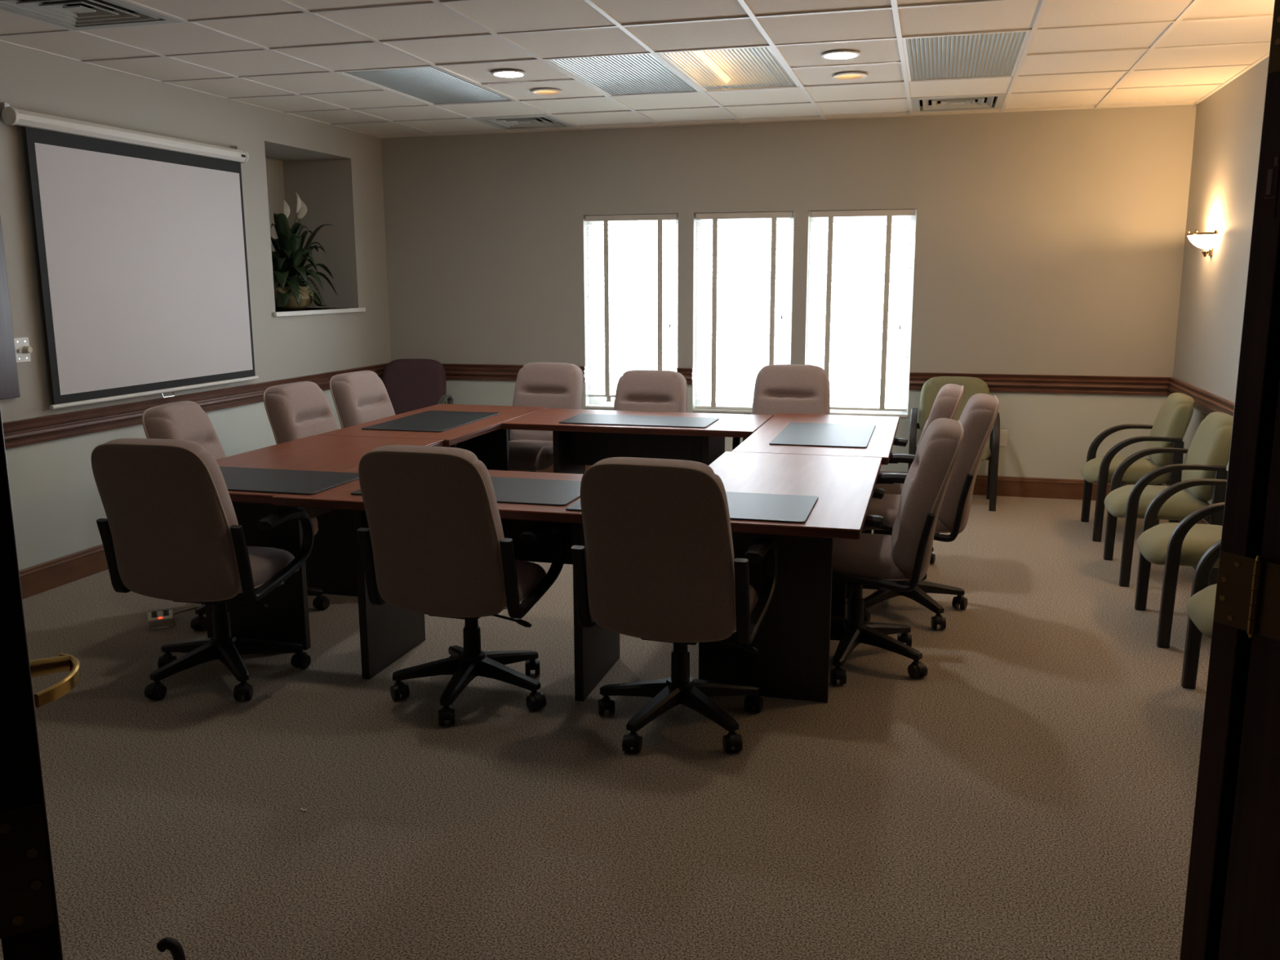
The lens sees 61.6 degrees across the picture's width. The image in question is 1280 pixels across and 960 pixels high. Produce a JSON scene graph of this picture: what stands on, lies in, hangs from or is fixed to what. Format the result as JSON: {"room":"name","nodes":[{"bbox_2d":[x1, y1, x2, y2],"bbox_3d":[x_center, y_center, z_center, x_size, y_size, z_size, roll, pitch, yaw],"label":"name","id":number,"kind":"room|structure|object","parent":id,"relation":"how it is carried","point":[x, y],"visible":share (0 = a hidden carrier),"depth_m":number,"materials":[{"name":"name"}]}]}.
{"room":"conference room","nodes":[
{"label":"conference room","id":0,"kind":"room"},
{"bbox_2d":[0,42,391,570],"bbox_3d":[-3.405,-0.929,5.328,0.600,3.050,7.750,3,11,15],"label":"wall","id":1,"kind":"structure","parent":0,"point":[336,172],"depth_m":6.83,"materials":[{"name":"paint"}]},
{"bbox_2d":[0,216,20,399],"bbox_3d":[-3.218,-0.898,4.813,0.030,1.150,0.900,3,11,15],"label":"wall panel","id":2,"kind":"object","parent":1,"relation":"attached to","point":[9,381],"visible":1,"depth_m":5.24,"materials":[{"name":"grey"}]},
{"bbox_2d":[13,337,32,363],"bbox_3d":[-3.080,-0.649,5.364,0.034,0.124,0.100,3,11,15],"label":"dimmer switch","id":3,"kind":"object","parent":1,"relation":"attached to","point":[23,350],"visible":1,"depth_m":5.37,"materials":[{"name":"white paint"}]},
{"bbox_2d":[18,543,108,599],"bbox_3d":[-3.101,0.513,5.515,0.020,0.146,7.750,3,11,15],"label":"baseboard","id":4,"kind":"structure","parent":1,"relation":"attached to","point":[35,580],"depth_m":5.67,"materials":[{"name":"brown wood"}]},
{"bbox_2d":[0,102,258,409],"bbox_3d":[-2.802,-1.232,6.167,0.103,1.526,1.845,3,11,15],"label":"projector screen","id":5,"kind":"object","parent":1,"relation":"attached to","point":[141,236],"visible":1,"depth_m":6.04,"materials":[{"name":"white fabric"}]},
{"bbox_2d":[2,363,388,448],"bbox_3d":[-3.096,-0.235,5.373,0.036,0.128,7.750,3,11,15],"label":"trim","id":6,"kind":"structure","parent":1,"relation":"attached to","point":[24,432],"depth_m":6.03,"materials":[{"name":"brown wood"}]},
{"bbox_2d":[272,307,365,316],"bbox_3d":[-2.646,-1.262,8.046,0.630,0.032,1.219,3,11,15],"label":"trim","id":7,"kind":"structure","parent":1,"relation":"attached to","point":[312,311],"depth_m":7.94,"materials":[{"name":"white paint"}]},
{"bbox_2d":[274,286,313,309],"bbox_3d":[-2.630,-1.363,8.032,0.370,0.169,0.370,3,11,15],"label":"pot","id":8,"kind":"object","parent":7,"relation":"on","point":[295,297],"depth_m":7.88,"materials":[{"name":"ceramic"}]},
{"bbox_2d":[271,192,337,309],"bbox_3d":[-2.563,-1.702,7.971,0.635,0.857,0.546,-6,12,-27],"label":"peace lily","id":9,"kind":"object","parent":7,"relation":"on","point":[289,257],"visible":0.93,"depth_m":7.91,"materials":[{"name":"plant"}]},
{"bbox_2d":[0,494,1211,959],"bbox_3d":[0.453,1.079,2.819,8.724,0.001,11.800,3,11,15],"label":"floor","id":10,"kind":"structure","parent":0,"point":[1030,795],"depth_m":3.38,"materials":[{"name":"carpet"}]},
{"bbox_2d":[156,937,186,959],"bbox_3d":[-1.067,1.097,2.449,0.061,0.114,0.026,0,11,0],"label":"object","id":11,"kind":"object","parent":10,"relation":"on","point":[173,945],"visible":1,"depth_m":2.43,"materials":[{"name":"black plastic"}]},
{"bbox_2d":[147,604,201,629],"bbox_3d":[-2.130,0.621,5.192,0.182,0.046,0.568,7,13,35],"label":"power strip","id":12,"kind":"object","parent":10,"relation":"on","point":[161,619],"visible":0.87,"depth_m":4.98,"materials":[{"name":"beige plastic"}]},
{"bbox_2d":[90,438,314,700],"bbox_3d":[-1.691,0.302,4.234,0.644,1.021,0.733,2,11,12],"label":"office chair","id":13,"kind":"object","parent":10,"relation":"on","point":[171,531],"visible":1,"depth_m":3.96,"materials":[{"name":"fabric"}]},
{"bbox_2d":[142,400,329,631],"bbox_3d":[-1.877,0.145,5.077,0.725,1.021,0.655,0,11,1],"label":"office chair","id":14,"kind":"object","parent":10,"relation":"on","point":[187,420],"visible":0.3,"depth_m":4.95,"materials":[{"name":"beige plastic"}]},
{"bbox_2d":[263,381,338,444],"bbox_3d":[-1.639,-0.024,5.976,0.733,1.021,0.648,3,11,15],"label":"office chair","id":15,"kind":"object","parent":10,"relation":"on","point":[295,411],"visible":0.34,"depth_m":5.85,"materials":[{"name":"beige fabric"}]},
{"bbox_2d":[204,435,443,649],"bbox_3d":[-1.586,0.282,5.045,0.757,0.762,1.515,3,11,15],"label":"conference table","id":16,"kind":"object","parent":10,"relation":"on","point":[330,566],"visible":0.48,"depth_m":4.85,"materials":[{"name":"brown wood"}]},
{"bbox_2d":[218,466,359,494],"bbox_3d":[-1.628,-0.004,4.482,0.860,0.006,0.452,3,11,15],"label":"desk pad","id":17,"kind":"object","parent":16,"relation":"on","point":[236,478],"visible":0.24,"depth_m":4.45,"materials":[{"name":"grey leather"}]},
{"bbox_2d":[329,370,395,428],"bbox_3d":[-1.494,-0.153,6.667,0.705,1.021,0.645,3,11,17],"label":"office chair","id":18,"kind":"object","parent":10,"relation":"on","point":[361,397],"visible":0.3,"depth_m":6.56,"materials":[{"name":"beige fabric"}]},
{"bbox_2d":[382,359,453,414],"bbox_3d":[-1.852,-0.474,8.587,0.642,0.950,0.591,0,11,3],"label":"chair","id":19,"kind":"object","parent":10,"relation":"on","point":[411,384],"visible":0.36,"depth_m":8.68,"materials":[{"name":"red fabric"}]},
{"bbox_2d":[317,404,547,471],"bbox_3d":[-1.171,0.013,6.475,0.775,0.762,1.498,3,11,15],"label":"conference table","id":20,"kind":"object","parent":10,"relation":"on","point":[486,438],"visible":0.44,"depth_m":6.64,"materials":[{"name":"brown wood"}]},
{"bbox_2d":[361,410,500,432],"bbox_3d":[-1.213,-0.351,6.330,0.485,0.006,0.865,3,11,15],"label":"desk pad","id":21,"kind":"object","parent":20,"relation":"on","point":[437,421],"visible":1,"depth_m":6.26,"materials":[{"name":"grey leather"}]},
{"bbox_2d":[271,468,619,701],"bbox_3d":[-0.604,0.404,4.373,1.484,0.762,0.757,3,11,15],"label":"conference table","id":22,"kind":"object","parent":10,"relation":"on","point":[388,633],"visible":0.45,"depth_m":4.27,"materials":[{"name":"brown wood"}]},
{"bbox_2d":[350,476,581,506],"bbox_3d":[-0.642,0.032,4.272,0.885,0.006,0.466,3,11,15],"label":"desk pad","id":23,"kind":"object","parent":22,"relation":"on","point":[507,490],"visible":0.5,"depth_m":4.19,"materials":[{"name":"grey leather"}]},
{"bbox_2d":[356,444,565,725],"bbox_3d":[-0.650,0.338,4.023,0.638,1.021,0.686,3,11,17],"label":"office chair","id":24,"kind":"object","parent":10,"relation":"on","point":[434,544],"visible":1,"depth_m":3.76,"materials":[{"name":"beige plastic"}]},
{"bbox_2d":[508,362,583,471],"bbox_3d":[-0.700,-0.253,7.184,0.661,1.021,0.722,3,11,18],"label":"office chair","id":25,"kind":"object","parent":10,"relation":"on","point":[556,385],"visible":0.56,"depth_m":7.27,"materials":[{"name":"beige fabric"}]},
{"bbox_2d":[501,408,773,474],"bbox_3d":[0.004,0.010,6.470,1.478,0.762,0.750,3,11,15],"label":"conference table","id":26,"kind":"object","parent":10,"relation":"on","point":[575,446],"visible":0.61,"depth_m":6.38,"materials":[{"name":"brown wood"}]},
{"bbox_2d":[559,413,719,427],"bbox_3d":[-0.002,-0.349,6.298,0.870,0.006,0.412,3,11,15],"label":"desk pad","id":27,"kind":"object","parent":26,"relation":"on","point":[585,419],"visible":1,"depth_m":6.26,"materials":[{"name":"grey leather"}]},
{"bbox_2d":[613,369,687,412],"bbox_3d":[0.005,-0.199,6.977,0.640,0.986,0.690,3,11,15],"label":"office chair","id":28,"kind":"object","parent":10,"relation":"on","point":[639,390],"visible":0.29,"depth_m":7.08,"materials":[{"name":"beige fabric"}]},
{"bbox_2d":[571,457,777,752],"bbox_3d":[0.132,0.384,3.764,0.647,1.021,0.727,3,11,18],"label":"office chair","id":29,"kind":"object","parent":10,"relation":"on","point":[660,564],"visible":1,"depth_m":3.49,"materials":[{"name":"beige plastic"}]},
{"bbox_2d":[732,364,830,450],"bbox_3d":[0.915,-0.184,6.748,0.628,1.036,0.716,2,11,13],"label":"office chair","id":30,"kind":"object","parent":10,"relation":"on","point":[789,388],"visible":0.3,"depth_m":6.87,"materials":[{"name":"beige fabric"}]},
{"bbox_2d":[698,451,882,702],"bbox_3d":[0.573,0.388,4.441,0.740,0.762,1.510,3,11,15],"label":"conference table","id":31,"kind":"object","parent":10,"relation":"on","point":[792,640],"visible":0.7,"depth_m":4.07,"materials":[{"name":"brown wood"}]},
{"bbox_2d":[565,491,818,523],"bbox_3d":[0.204,0.085,3.973,0.862,0.006,0.456,3,11,15],"label":"desk pad","id":32,"kind":"object","parent":31,"relation":"on","point":[793,508],"visible":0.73,"depth_m":3.89,"materials":[{"name":"grey leather"}]},
{"bbox_2d":[732,413,899,591],"bbox_3d":[1.003,0.115,5.894,0.742,0.762,1.555,3,11,15],"label":"conference table","id":33,"kind":"object","parent":10,"relation":"on","point":[881,442],"visible":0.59,"depth_m":5.62,"materials":[{"name":"brown wood"}]},
{"bbox_2d":[768,422,875,448],"bbox_3d":[0.989,-0.244,5.723,0.482,0.006,0.840,3,11,15],"label":"desk pad","id":34,"kind":"object","parent":33,"relation":"on","point":[795,433],"visible":1,"depth_m":5.66,"materials":[{"name":"grey leather"}]},
{"bbox_2d":[829,417,964,684],"bbox_3d":[0.935,0.260,4.413,0.722,1.021,0.660,2,11,13],"label":"office chair","id":35,"kind":"object","parent":10,"relation":"on","point":[876,560],"visible":0.8,"depth_m":4.19,"materials":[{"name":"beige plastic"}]},
{"bbox_2d":[875,383,964,580],"bbox_3d":[1.380,-0.015,5.876,0.709,1.021,0.641,3,11,17],"label":"office chair","id":36,"kind":"object","parent":10,"relation":"on","point":[947,403],"visible":0.24,"depth_m":5.55,"materials":[{"name":"beige fabric"}]},
{"bbox_2d":[845,393,999,629],"bbox_3d":[1.304,0.117,5.091,0.692,1.051,0.636,3,11,15],"label":"office chair","id":37,"kind":"object","parent":10,"relation":"on","point":[978,416],"visible":0.61,"depth_m":4.81,"materials":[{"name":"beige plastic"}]},
{"bbox_2d":[907,376,999,511],"bbox_3d":[2.224,-0.272,7.616,0.598,0.883,0.576,3,11,15],"label":"chair","id":38,"kind":"object","parent":10,"relation":"on","point":[931,387],"visible":0.38,"depth_m":7.69,"materials":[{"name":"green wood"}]},
{"bbox_2d":[1080,392,1194,542],"bbox_3d":[3.070,-0.100,6.682,0.576,0.883,0.598,3,11,15],"label":"chair","id":39,"kind":"object","parent":10,"relation":"on","point":[1172,420],"visible":0.89,"depth_m":6.48,"materials":[{"name":"green fabric"}]},
{"bbox_2d":[1102,411,1233,586],"bbox_3d":[2.806,0.079,5.726,0.576,0.883,0.598,3,11,15],"label":"chair","id":40,"kind":"object","parent":10,"relation":"on","point":[1207,456],"visible":0.77,"depth_m":5.53,"materials":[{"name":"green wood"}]},
{"bbox_2d":[1134,478,1226,648],"bbox_3d":[2.558,0.253,4.802,0.576,0.883,0.598,3,11,15],"label":"chair","id":41,"kind":"object","parent":10,"relation":"on","point":[1173,545],"visible":0.34,"depth_m":4.68,"materials":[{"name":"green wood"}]},
{"bbox_2d":[1181,539,1221,688],"bbox_3d":[2.288,0.438,3.815,0.576,0.883,0.598,3,11,15],"label":"chair","id":42,"kind":"object","parent":10,"relation":"on","point":[1200,607],"visible":0.35,"depth_m":4.10,"materials":[{"name":"fabric"}]},
{"bbox_2d":[0,0,1274,137],"bbox_3d":[0.479,-1.742,2.229,8.624,0.337,11.700,3,11,15],"label":"ceiling","id":43,"kind":"structure","parent":0,"point":[288,57],"depth_m":5.37,"materials":[{"name":"tile"}]},
{"bbox_2d":[0,0,182,30],"bbox_3d":[-2.389,-2.059,4.563,0.586,0.122,0.586,3,11,15],"label":"ceiling vent","id":44,"kind":"object","parent":43,"relation":"in","point":[74,15],"visible":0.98,"depth_m":4.65,"materials":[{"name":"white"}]},
{"bbox_2d":[339,66,514,105],"bbox_3d":[-1.241,-2.409,6.429,0.586,0.109,1.195,3,11,15],"label":"light","id":45,"kind":"object","parent":43,"relation":"attached to","point":[433,86],"visible":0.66,"depth_m":6.39,"materials":[{"name":"white paint"}]},
{"bbox_2d":[491,68,526,77],"bbox_3d":[-0.733,-2.308,5.986,0.196,0.106,0.196,3,11,15],"label":"recessed light","id":46,"kind":"object","parent":43,"relation":"in","point":[507,73],"visible":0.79,"depth_m":5.96,"materials":[{"name":"white glass"}]},
{"bbox_2d":[474,115,574,129],"bbox_3d":[-0.841,-2.684,7.874,0.586,0.122,0.586,3,11,15],"label":"ceiling vent","id":47,"kind":"object","parent":43,"relation":"in","point":[532,122],"visible":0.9,"depth_m":7.94,"materials":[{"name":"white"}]},
{"bbox_2d":[530,88,562,94],"bbox_3d":[-0.573,-2.421,6.563,0.196,0.098,0.196,3,11,15],"label":"recessed light","id":48,"kind":"object","parent":43,"relation":"in","point":[538,91],"visible":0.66,"depth_m":6.61,"materials":[{"name":"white glass"}]},
{"bbox_2d":[546,53,700,96],"bbox_3d":[-0.065,-2.353,6.114,0.586,0.109,1.195,3,11,15],"label":"light","id":49,"kind":"object","parent":43,"relation":"attached to","point":[645,73],"visible":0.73,"depth_m":6.07,"materials":[{"name":"white paint"}]},
{"bbox_2d":[657,46,799,91],"bbox_3d":[0.524,-2.326,5.957,0.586,0.109,1.195,3,11,15],"label":"light","id":50,"kind":"object","parent":43,"relation":"attached to","point":[755,68],"visible":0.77,"depth_m":5.91,"materials":[{"name":"white paint"}]},
{"bbox_2d":[821,49,859,59],"bbox_3d":[1.032,-2.226,5.513,0.196,0.106,0.196,3,11,15],"label":"recessed light","id":51,"kind":"object","parent":43,"relation":"in","point":[838,54],"visible":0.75,"depth_m":5.50,"materials":[{"name":"white glass"}]},
{"bbox_2d":[832,71,866,79],"bbox_3d":[1.192,-2.339,6.091,0.196,0.098,0.196,3,11,15],"label":"recessed light","id":52,"kind":"object","parent":43,"relation":"in","point":[843,75],"visible":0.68,"depth_m":6.14,"materials":[{"name":"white glass"}]},
{"bbox_2d":[911,94,1006,112],"bbox_3d":[2.100,-2.546,7.086,0.586,0.122,0.586,3,11,15],"label":"ceiling vent","id":53,"kind":"object","parent":43,"relation":"in","point":[983,102],"visible":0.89,"depth_m":7.17,"materials":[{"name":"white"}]},
{"bbox_2d":[902,31,1031,81],"bbox_3d":[1.700,-2.271,5.641,0.586,0.109,1.195,3,11,15],"label":"light","id":54,"kind":"object","parent":43,"relation":"attached to","point":[988,55],"visible":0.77,"depth_m":5.60,"materials":[{"name":"white paint"}]},
{"bbox_2d":[381,72,1196,479],"bbox_3d":[0.827,-1.483,8.218,6.024,3.050,0.150,3,11,15],"label":"wall","id":55,"kind":"structure","parent":0,"point":[1050,242],"depth_m":7.81,"materials":[{"name":"paint"}]},
{"bbox_2d":[585,220,678,408],"bbox_3d":[-0.056,-1.320,8.486,0.761,1.514,0.160,3,11,15],"label":"window","id":56,"kind":"structure","parent":55,"relation":"in","point":[594,402],"depth_m":8.60,"materials":[{"name":"white paint"}]},
{"bbox_2d":[585,213,678,401],"bbox_3d":[-0.063,-1.341,8.456,0.737,1.458,0.077,3,11,15],"label":"window blind","id":57,"kind":"object","parent":56,"relation":"attached to","point":[659,217],"visible":0.84,"depth_m":8.41,"materials":[{"name":"white plastic"}]},
{"bbox_2d":[692,211,794,413],"bbox_3d":[0.796,-1.280,8.258,0.762,1.514,0.160,3,11,15],"label":"window","id":58,"kind":"structure","parent":55,"relation":"in","point":[698,382],"depth_m":8.35,"materials":[{"name":"white paint"}]},
{"bbox_2d":[694,211,793,409],"bbox_3d":[0.789,-1.285,8.231,0.738,1.491,0.077,3,11,15],"label":"window blind","id":59,"kind":"object","parent":58,"relation":"attached to","point":[714,217],"visible":0.9,"depth_m":8.18,"materials":[{"name":"white plastic"}]},
{"bbox_2d":[441,363,1170,395],"bbox_3d":[0.805,-0.787,8.257,6.024,0.128,0.036,3,11,15],"label":"trim","id":60,"kind":"structure","parent":55,"relation":"attached to","point":[1059,384],"depth_m":7.72,"materials":[{"name":"brown wood"}]},
{"bbox_2d":[509,465,1162,500],"bbox_3d":[0.810,-0.041,8.405,6.024,0.146,0.020,3,11,15],"label":"baseboard","id":61,"kind":"structure","parent":55,"relation":"attached to","point":[1016,486],"depth_m":7.84,"materials":[{"name":"brown wood"}]},
{"bbox_2d":[806,209,916,417],"bbox_3d":[1.640,-1.240,8.032,0.775,1.514,0.160,3,11,15],"label":"window","id":62,"kind":"structure","parent":55,"relation":"in","point":[907,360],"depth_m":8.07,"materials":[{"name":"white paint"}]},
{"bbox_2d":[807,208,915,411],"bbox_3d":[1.633,-1.255,8.003,0.751,1.471,0.077,3,11,15],"label":"window blind","id":63,"kind":"object","parent":62,"relation":"attached to","point":[889,214],"visible":0.89,"depth_m":7.96,"materials":[{"name":"white plastic"}]},
{"bbox_2d":[999,430,1007,446],"bbox_3d":[2.646,-0.307,7.852,0.074,0.120,0.009,3,11,15],"label":"wall outlet","id":64,"kind":"object","parent":55,"relation":"attached to","point":[1003,433],"visible":0.63,"depth_m":7.85,"materials":[{"name":"white paint"}]},
{"bbox_2d":[1164,56,1269,524],"bbox_3d":[3.001,-0.849,4.790,0.001,3.050,5.437,3,11,15],"label":"wall","id":65,"kind":"structure","parent":0,"point":[1228,130],"depth_m":6.39,"materials":[{"name":"paint"}]},
{"bbox_2d":[1162,483,1208,524],"bbox_3d":[2.996,0.577,5.060,0.020,0.146,5.437,3,11,15],"label":"baseboard","id":66,"kind":"structure","parent":65,"relation":"attached to","point":[1202,521],"depth_m":6.48,"materials":[{"name":"brown wood"}]},
{"bbox_2d":[1167,377,1235,416],"bbox_3d":[2.986,-0.171,4.922,0.036,0.128,5.437,3,11,15],"label":"trim","id":67,"kind":"structure","parent":65,"relation":"attached to","point":[1206,402],"depth_m":6.53,"materials":[{"name":"brown wood"}]},
{"bbox_2d":[1185,229,1217,257],"bbox_3d":[3.433,-1.450,6.592,0.152,0.162,0.408,3,11,15],"label":"wall sconce","id":68,"kind":"object","parent":65,"relation":"attached to","point":[1204,240],"visible":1,"depth_m":6.49,"materials":[{"name":"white glass"}]},
{"bbox_3d":[0.711,-0.203,1.377,2.756,3.050,2.469,3,11,15],"label":"wall","id":69,"kind":"structure","parent":0,"visible":0},
{"bbox_2d":[0,405,80,959],"bbox_3d":[-0.761,0.272,1.303,0.136,2.128,0.935,-6,12,-27],"label":"door","id":70,"kind":"structure","parent":69,"relation":"in","point":[29,926],"depth_m":0.91,"materials":[{"name":"brown wood"}]},
{"bbox_2d":[1179,0,1279,959],"bbox_3d":[1.320,0.160,1.868,0.935,2.128,0.114,-6,12,-30],"label":"door","id":71,"kind":"structure","parent":69,"relation":"in","point":[1247,602],"depth_m":1.64,"materials":[{"name":"brown wood"}]},
{"bbox_2d":[1263,156,1278,198],"bbox_3d":[0.911,-0.436,1.549,0.001,0.057,0.016,-5,12,-26],"label":"print","id":72,"kind":"object","parent":71,"relation":"attached to","point":[1270,163],"depth_m":1.55,"materials":[{"name":"brown"}]},
{"bbox_2d":[1217,379,1279,959],"bbox_3d":[0.222,0.282,1.210,1.761,2.160,0.144,-5,12,-26],"label":"trim","id":73,"kind":"structure","parent":69,"relation":"attached to","point":[1251,918],"depth_m":1.66,"materials":[{"name":"brown wood"}]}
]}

